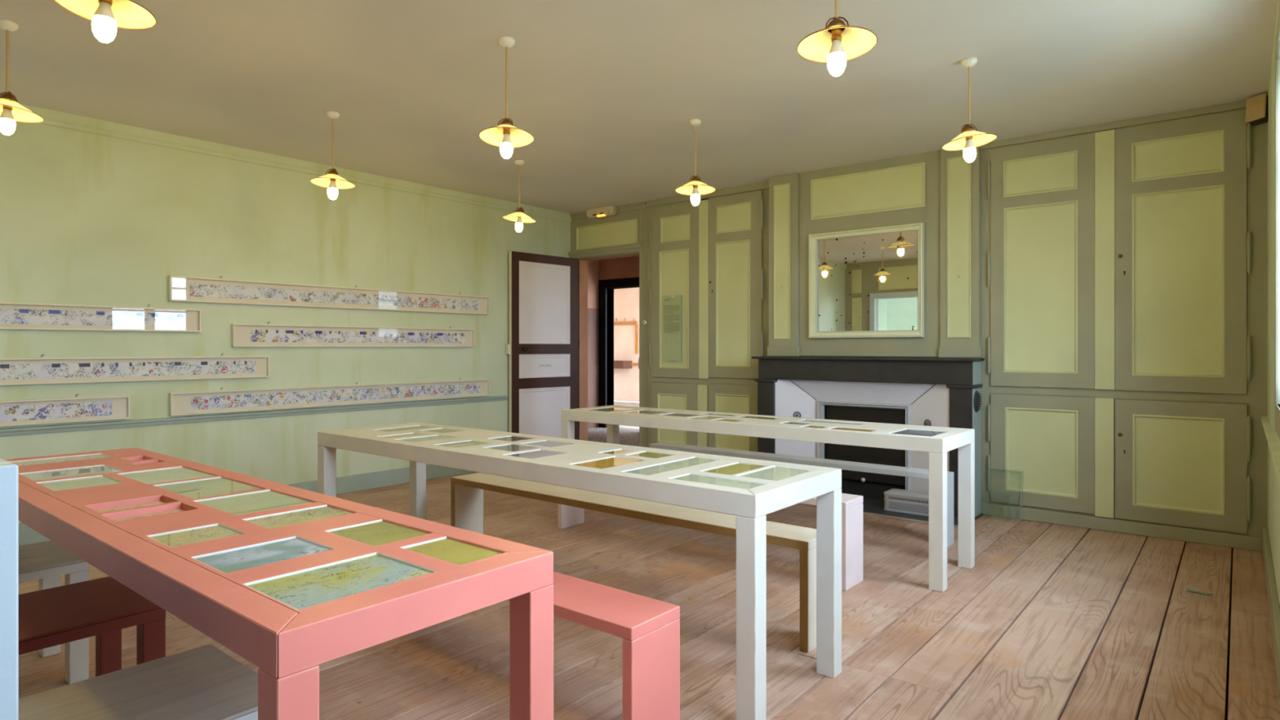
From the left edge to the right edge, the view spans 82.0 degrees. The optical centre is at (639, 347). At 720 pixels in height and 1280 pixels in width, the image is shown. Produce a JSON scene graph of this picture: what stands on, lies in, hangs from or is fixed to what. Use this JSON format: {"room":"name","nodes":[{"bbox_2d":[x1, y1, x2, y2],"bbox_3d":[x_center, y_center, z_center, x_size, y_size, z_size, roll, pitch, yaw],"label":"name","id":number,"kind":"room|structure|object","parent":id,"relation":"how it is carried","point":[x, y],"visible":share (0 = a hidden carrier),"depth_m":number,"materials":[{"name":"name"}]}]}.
{"room":"museum","nodes":[
{"label":"museum","id":0,"kind":"room"},
{"bbox_2d":[0,103,571,523],"bbox_3d":[-2.921,-0.083,5.609,0.235,2.765,6.950,0,0,39],"label":"wall","id":1,"kind":"structure","parent":0,"point":[93,211],"depth_m":5.41,"materials":[{"name":"green paint"}]},
{"bbox_2d":[0,393,129,426],"bbox_3d":[-4.130,0.383,3.964,0.034,0.176,2.364,0,0,39],"label":"picture frame","id":2,"kind":"object","parent":1,"relation":"attached to","point":[67,410],"visible":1,"depth_m":4.61,"materials":[{"name":"beige paper"}]},
{"bbox_2d":[0,302,201,332],"bbox_3d":[-3.947,-0.200,4.188,0.034,0.184,2.646,0,0,39],"label":"picture frame","id":3,"kind":"object","parent":1,"relation":"attached to","point":[13,316],"visible":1,"depth_m":4.74,"materials":[{"name":"beige paper"}]},
{"bbox_2d":[0,353,269,385],"bbox_3d":[-3.672,0.133,4.526,0.034,0.184,2.721,0,0,39],"label":"picture frame","id":4,"kind":"object","parent":1,"relation":"attached to","point":[28,371],"visible":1,"depth_m":4.87,"materials":[{"name":"paper"}]},
{"bbox_2d":[18,463,473,546],"bbox_3d":[-2.865,1.131,5.530,0.022,0.137,6.700,0,0,39],"label":"baseboard","id":5,"kind":"structure","parent":1,"relation":"attached to","point":[346,484],"depth_m":6.21,"materials":[{"name":"green wood"}]},
{"bbox_2d":[0,395,507,436],"bbox_3d":[-3.157,0.508,5.168,0.026,0.048,5.770,0,0,39],"label":"rail","id":6,"kind":"object","parent":1,"relation":"attached to","point":[195,419],"visible":1,"depth_m":5.32,"materials":[{"name":"green wood"}]},
{"bbox_2d":[168,275,488,315],"bbox_3d":[-2.360,-0.418,6.137,0.034,0.197,2.772,0,0,39],"label":"picture frame","id":7,"kind":"object","parent":1,"relation":"attached to","point":[180,288],"visible":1,"depth_m":5.86,"materials":[{"name":"beige paper"}]},
{"bbox_2d":[168,377,489,416],"bbox_3d":[-2.357,0.381,6.141,0.034,0.184,2.770,0,0,39],"label":"picture frame","id":8,"kind":"object","parent":1,"relation":"attached to","point":[183,403],"visible":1,"depth_m":5.87,"materials":[{"name":"beige paper"}]},
{"bbox_2d":[231,322,474,346],"bbox_3d":[-2.287,-0.100,6.227,0.034,0.193,2.185,0,0,39],"label":"picture frame","id":9,"kind":"object","parent":1,"relation":"attached to","point":[268,335],"visible":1,"depth_m":6.05,"materials":[{"name":"paper"}]},
{"bbox_2d":[587,256,639,428],"bbox_3d":[0.578,-0.125,8.723,5.070,2.850,2.500,0,0,39],"label":"wall","id":10,"kind":"structure","parent":0,"point":[625,267],"depth_m":10.98,"materials":[{"name":"brown paint"}]},
{"bbox_2d":[599,276,639,427],"bbox_3d":[-0.070,0.145,10.754,1.260,2.310,0.190,0,0,39],"label":"door","id":11,"kind":"structure","parent":10,"relation":"in","point":[604,285],"depth_m":11.03,"materials":[{"name":"black paint"}]},
{"bbox_2d":[613,287,639,402],"bbox_3d":[0.564,-0.200,12.926,6.600,2.800,4.300,0,0,39],"label":"wall","id":12,"kind":"structure","parent":0,"point":[626,300],"depth_m":16.27,"materials":[{"name":"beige paint"}]},
{"bbox_2d":[613,360,631,368],"bbox_3d":[-0.507,0.379,16.246,0.621,0.166,0.300,0,0,39],"label":"wall shelf","id":13,"kind":"object","parent":12,"relation":"attached to","point":[617,364],"visible":0.57,"depth_m":16.02,"materials":[{"name":"brown wood"}]},
{"bbox_2d":[613,317,638,354],"bbox_3d":[-0.369,-0.324,16.258,0.764,0.937,0.107,0,0,39],"label":"coat rack","id":14,"kind":"object","parent":12,"relation":"attached to","point":[635,323],"visible":0.88,"depth_m":16.07,"materials":[{"name":"brown wood"}]},
{"bbox_2d":[0,0,1278,213],"bbox_3d":[-0.550,-1.515,3.678,6.350,0.100,6.950,0,0,39],"label":"ceiling","id":15,"kind":"structure","parent":0,"point":[607,93],"depth_m":3.95,"materials":[{"name":"paint"}]},
{"bbox_2d":[0,18,44,134],"bbox_3d":[-2.852,-1.211,3.321,0.258,0.508,0.257,0,0,39],"label":"pendant lamp","id":16,"kind":"object","parent":15,"relation":"hanging from","point":[11,111],"visible":1,"depth_m":3.32,"materials":[{"name":"yellow metal"}]},
{"bbox_2d":[2,105,12,111],"bbox_3d":[-2.852,-1.092,3.322,0.036,0.040,0.036,0,-1,39],"label":"socket","id":17,"kind":"object","parent":16,"relation":"attached to","point":[6,108],"depth_m":3.31,"materials":[{"name":"gold metal"}]},
{"bbox_2d":[53,0,156,43],"bbox_3d":[-1.592,-1.186,2.192,0.258,0.558,0.257,0,0,39],"label":"pendant lamp","id":18,"kind":"object","parent":15,"relation":"hanging from","point":[106,15],"visible":1,"depth_m":2.23,"materials":[{"name":"yellow metal"}]},
{"bbox_2d":[97,0,112,6],"bbox_3d":[-1.592,-1.042,2.193,0.036,0.040,0.036,0,-1,39],"label":"socket","id":19,"kind":"object","parent":18,"relation":"attached to","point":[102,2],"depth_m":2.18,"materials":[{"name":"gold metal"}]},
{"bbox_2d":[310,111,355,199],"bbox_3d":[-1.919,-1.193,4.603,0.258,0.544,0.258,0,0,39],"label":"pendant lamp","id":20,"kind":"object","parent":15,"relation":"hanging from","point":[332,180],"visible":1,"depth_m":4.60,"materials":[{"name":"yellow metal"}]},
{"bbox_2d":[479,36,533,158],"bbox_3d":[-0.635,-1.181,3.506,0.257,0.568,0.257,0,0,39],"label":"pendant lamp","id":21,"kind":"object","parent":15,"relation":"hanging from","point":[506,136],"visible":1,"depth_m":3.50,"materials":[{"name":"yellow metal"}]},
{"bbox_2d":[502,127,510,135],"bbox_3d":[-0.635,-1.032,3.507,0.036,0.040,0.035,-2,-3,39],"label":"socket","id":22,"kind":"object","parent":21,"relation":"attached to","point":[506,131],"depth_m":3.49,"materials":[{"name":"gold metal"}]},
{"bbox_2d":[502,160,535,232],"bbox_3d":[-0.948,-1.184,5.788,0.257,0.561,0.257,0,0,39],"label":"pendant lamp","id":23,"kind":"object","parent":15,"relation":"hanging from","point":[519,216],"visible":1,"depth_m":5.77,"materials":[{"name":"yellow metal"}]},
{"bbox_2d":[675,118,715,205],"bbox_3d":[0.358,-1.189,4.757,0.258,0.552,0.258,0,0,39],"label":"pendant lamp","id":24,"kind":"object","parent":15,"relation":"hanging from","point":[695,188],"visible":1,"depth_m":4.75,"materials":[{"name":"yellow metal"}]},
{"bbox_2d":[796,0,877,76],"bbox_3d":[0.650,-1.181,2.436,0.258,0.568,0.258,0,0,39],"label":"pendant lamp","id":25,"kind":"object","parent":15,"relation":"hanging from","point":[837,43],"visible":1,"depth_m":2.44,"materials":[{"name":"yellow metal"}]},
{"bbox_2d":[831,27,842,42],"bbox_3d":[0.650,-1.032,2.437,0.036,0.040,0.036,-1,-1,39],"label":"socket","id":26,"kind":"object","parent":25,"relation":"attached to","point":[836,33],"depth_m":2.42,"materials":[{"name":"gold metal"}]},
{"bbox_2d":[942,57,996,162],"bbox_3d":[1.678,-1.203,3.754,0.256,0.523,0.258,0,0,39],"label":"pendant lamp","id":27,"kind":"object","parent":15,"relation":"hanging from","point":[969,139],"visible":1,"depth_m":3.75,"materials":[{"name":"yellow metal"}]},
{"bbox_2d":[964,136,973,140],"bbox_3d":[1.676,-1.077,3.754,0.036,0.040,0.036,-3,-1,39],"label":"socket","id":28,"kind":"object","parent":27,"relation":"attached to","point":[970,138],"depth_m":3.74,"materials":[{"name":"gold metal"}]},
{"bbox_2d":[18,400,1279,719],"bbox_3d":[-0.453,1.249,7.758,11.350,0.102,13.400,0,0,39],"label":"floor","id":29,"kind":"structure","parent":0,"point":[1049,621],"depth_m":3.07,"materials":[{"name":"brown wood"}]},
{"bbox_2d":[0,457,18,719],"bbox_3d":[-1.492,0.685,1.176,1.050,1.030,0.580,0,0,39],"label":"desk","id":30,"kind":"object","parent":29,"relation":"on","point":[9,472],"visible":1,"depth_m":1.06,"materials":[{"name":"blue paint"}]},
{"bbox_2d":[18,540,88,684],"bbox_3d":[-2.318,0.982,2.595,0.419,0.436,0.518,0,0,39],"label":"bench","id":31,"kind":"object","parent":29,"relation":"on","point":[46,562],"visible":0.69,"depth_m":2.64,"materials":[{"name":"grey wood"}]},
{"bbox_2d":[18,576,165,676],"bbox_3d":[-1.748,0.982,2.131,0.452,0.436,0.518,0,0,39],"label":"bench","id":32,"kind":"object","parent":29,"relation":"on","point":[100,607],"visible":0.58,"depth_m":2.16,"materials":[{"name":"red paint"}]},
{"bbox_2d":[18,644,257,719],"bbox_3d":[-1.090,0.982,1.574,0.440,0.436,0.485,0,0,39],"label":"bench","id":33,"kind":"object","parent":29,"relation":"on","point":[204,682],"visible":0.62,"depth_m":1.63,"materials":[{"name":"grey wood"}]},
{"bbox_2d":[4,447,553,719],"bbox_3d":[-1.408,0.824,2.223,2.657,0.752,0.600,0,0,39],"label":"display table","id":34,"kind":"object","parent":29,"relation":"on","point":[292,581],"visible":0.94,"depth_m":1.59,"materials":[{"name":"paint"}]},
{"bbox_2d":[317,422,841,719],"bbox_3d":[-0.484,0.824,3.316,2.660,0.752,0.628,0,0,39],"label":"display table","id":35,"kind":"object","parent":29,"relation":"on","point":[750,490],"visible":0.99,"depth_m":2.70,"materials":[{"name":"beige paint"}]},
{"bbox_2d":[507,571,679,719],"bbox_3d":[-0.840,0.982,2.814,2.292,0.436,0.224,0,0,39],"label":"bench","id":36,"kind":"object","parent":29,"relation":"on","point":[649,628],"visible":0.39,"depth_m":2.12,"materials":[{"name":"paint"}]},
{"bbox_2d":[450,472,816,653],"bbox_3d":[-0.158,0.982,3.696,2.285,0.436,0.217,0,0,39],"label":"bench","id":37,"kind":"object","parent":29,"relation":"on","point":[467,491],"visible":0.62,"depth_m":3.51,"materials":[{"name":"white paint"}]},
{"bbox_2d":[646,181,768,452],"bbox_3d":[0.650,-0.133,6.927,1.450,2.665,0.095,0,0,39],"label":"cupboard","id":38,"kind":"object","parent":29,"relation":"on","point":[717,278],"visible":0.83,"depth_m":6.89,"materials":[{"name":"green wood"}]},
{"bbox_2d":[663,294,679,360],"bbox_3d":[0.310,-0.180,7.141,0.242,0.650,0.032,0,0,39],"label":"notice","id":39,"kind":"object","parent":38,"relation":"attached to","point":[673,295],"visible":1,"depth_m":7.13,"materials":[{"name":"paper"}]},
{"bbox_2d":[558,493,862,591],"bbox_3d":[0.302,0.982,4.342,2.010,0.436,0.215,0,0,39],"label":"bench","id":40,"kind":"object","parent":29,"relation":"on","point":[851,504],"visible":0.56,"depth_m":3.72,"materials":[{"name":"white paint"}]},
{"bbox_2d":[561,404,974,591],"bbox_3d":[0.635,0.824,4.658,2.642,0.752,0.558,0,0,39],"label":"display table","id":41,"kind":"object","parent":29,"relation":"on","point":[934,440],"visible":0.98,"depth_m":4.02,"materials":[{"name":"grey paint"}]},
{"bbox_2d":[649,442,954,547],"bbox_3d":[1.000,0.982,5.173,2.266,0.436,0.150,0,0,39],"label":"bench","id":42,"kind":"object","parent":29,"relation":"on","point":[842,464],"visible":0.53,"depth_m":4.85,"materials":[{"name":"grey paint"}]},
{"bbox_2d":[751,355,984,528],"bbox_3d":[1.596,0.638,5.641,1.860,1.124,0.534,0,0,39],"label":"fireplace","id":43,"kind":"object","parent":29,"relation":"on","point":[938,392],"visible":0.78,"depth_m":5.65,"materials":[{"name":"black stone"}]},
{"bbox_2d":[826,405,905,482],"bbox_3d":[1.770,0.758,5.793,0.654,0.573,0.010,0,0,39],"label":"shutter","id":44,"kind":"object","parent":43,"relation":"hanging from","point":[894,457],"depth_m":5.78,"materials":[{"name":"black metal"}]},
{"bbox_2d":[751,355,984,361],"bbox_3d":[1.699,0.086,5.719,1.751,0.020,0.283,0,0,39],"label":"mantel shelf","id":45,"kind":"object","parent":43,"relation":"attached to","point":[761,358],"depth_m":5.63,"materials":[{"name":"black stone"}]},
{"bbox_2d":[767,146,981,357],"bbox_3d":[1.830,-0.695,5.887,1.723,1.540,0.217,0,0,39],"label":"chimney breast","id":46,"kind":"object","parent":43,"relation":"on","point":[940,189],"visible":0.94,"depth_m":5.68,"materials":[{"name":"green wood"}]},
{"bbox_2d":[808,222,924,338],"bbox_3d":[1.764,-0.505,5.818,0.934,0.866,0.043,0,0,39],"label":"mirror","id":47,"kind":"object","parent":46,"relation":"attached to","point":[864,282],"visible":1,"depth_m":5.80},
{"bbox_2d":[884,488,928,515],"bbox_3d":[1.964,1.117,5.332,0.368,0.143,0.158,0,0,39],"label":"heater","id":48,"kind":"object","parent":43,"relation":"on","point":[913,502],"visible":0.88,"depth_m":5.29,"materials":[{"name":"grey metal"}]},
{"bbox_2d":[973,391,982,412],"bbox_3d":[2.374,0.382,5.175,0.018,0.156,0.156,0,0,39],"label":"round vent","id":49,"kind":"object","parent":43,"relation":"attached to","point":[976,402],"visible":1,"depth_m":5.15,"materials":[{"name":"metal"}]},
{"bbox_2d":[986,491,1009,520],"bbox_3d":[2.487,1.108,5.145,0.159,0.180,0.052,0,0,39],"label":"sheet","id":50,"kind":"object","parent":29,"relation":"on","point":[987,491],"visible":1,"depth_m":5.10,"materials":[{"name":"clear glass"}]},
{"bbox_2d":[986,467,1023,521],"bbox_3d":[2.551,1.030,5.163,0.235,0.337,0.051,0,0,39],"label":"sheet","id":51,"kind":"object","parent":29,"relation":"on","point":[987,468],"visible":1,"depth_m":5.09,"materials":[{"name":"clear glass"}]},
{"bbox_2d":[980,100,1267,551],"bbox_3d":[3.105,-0.133,4.862,1.575,2.665,0.198,0,0,39],"label":"cupboard","id":52,"kind":"object","parent":29,"relation":"on","point":[1116,287],"visible":0.96,"depth_m":4.72,"materials":[{"name":"green wood"}]},
{"bbox_2d":[1186,589,1212,595],"bbox_3d":[2.733,1.196,3.600,0.100,0.004,0.025,0,0,39],"label":"floor plate","id":53,"kind":"object","parent":29,"relation":"on","point":[1189,590],"visible":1,"depth_m":3.60,"materials":[{"name":"green metal"}]},
{"bbox_2d":[578,171,1246,497],"bbox_3d":[1.596,-0.083,6.315,6.350,2.765,0.150,0,0,39],"label":"wall","id":54,"kind":"structure","parent":0,"point":[1219,171],"depth_m":5.86,"materials":[{"name":"green paint"}]},
{"bbox_2d":[568,201,648,447],"bbox_3d":[-0.286,-0.133,7.816,1.135,2.665,0.210,0,0,39],"label":"door surround","id":55,"kind":"object","parent":54,"relation":"attached to","point":[628,226],"visible":0.75,"depth_m":7.73,"materials":[{"name":"green paint"}]},
{"bbox_2d":[506,250,579,439],"bbox_3d":[-0.982,0.112,7.695,0.101,2.153,0.948,0,0,44],"label":"door","id":56,"kind":"structure","parent":55,"relation":"attached to","point":[542,349],"depth_m":7.67,"materials":[{"name":"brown wood"}]},
{"bbox_2d":[586,205,616,218],"bbox_3d":[-0.415,-1.416,7.733,0.380,0.096,0.080,0,0,39],"label":"emergency light","id":57,"kind":"object","parent":55,"relation":"attached to","point":[611,210],"visible":1,"depth_m":7.69,"materials":[{"name":"beige plastic"}]},
{"bbox_2d":[1267,0,1279,605],"bbox_3d":[1.745,-0.083,1.809,0.170,2.765,6.950,0,0,39],"label":"wall","id":58,"kind":"structure","parent":0,"point":[1273,484],"depth_m":3.59,"materials":[{"name":"green paint"}]},
{"bbox_2d":[1244,93,1268,126],"bbox_3d":[3.579,-1.373,4.258,0.112,0.168,0.110,0,0,-22],"label":"speaker","id":59,"kind":"object","parent":58,"relation":"attached to","point":[1256,109],"visible":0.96,"depth_m":4.24},
{"bbox_2d":[1250,100,1260,109],"bbox_3d":[3.546,-1.397,4.246,0.013,0.049,0.051,0,0,-22],"label":"grille","id":60,"kind":"object","parent":59,"relation":"attached to","point":[1255,104],"depth_m":4.24,"materials":[{"name":"beige plastic"}]},
{"bbox_2d":[1261,416,1279,482],"bbox_3d":[1.589,0.427,1.776,0.030,0.055,6.500,0,0,39],"label":"rail","id":61,"kind":"object","parent":58,"relation":"attached to","point":[1273,442],"visible":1,"depth_m":3.11,"materials":[{"name":"green wood"}]},
{"bbox_2d":[1262,527,1279,702],"bbox_3d":[1.592,1.125,1.773,0.022,0.150,6.500,0,0,39],"label":"baseboard","id":62,"kind":"structure","parent":58,"relation":"attached to","point":[1272,591],"depth_m":3.12,"materials":[{"name":"green wood"}]},
{"bbox_2d":[1275,1,1279,440],"bbox_3d":[2.422,-0.485,2.670,0.147,1.690,1.280,0,0,39],"label":"window","id":63,"kind":"structure","parent":58,"relation":"in","point":[1277,31],"depth_m":3.12,"materials":[{"name":"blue paint"}]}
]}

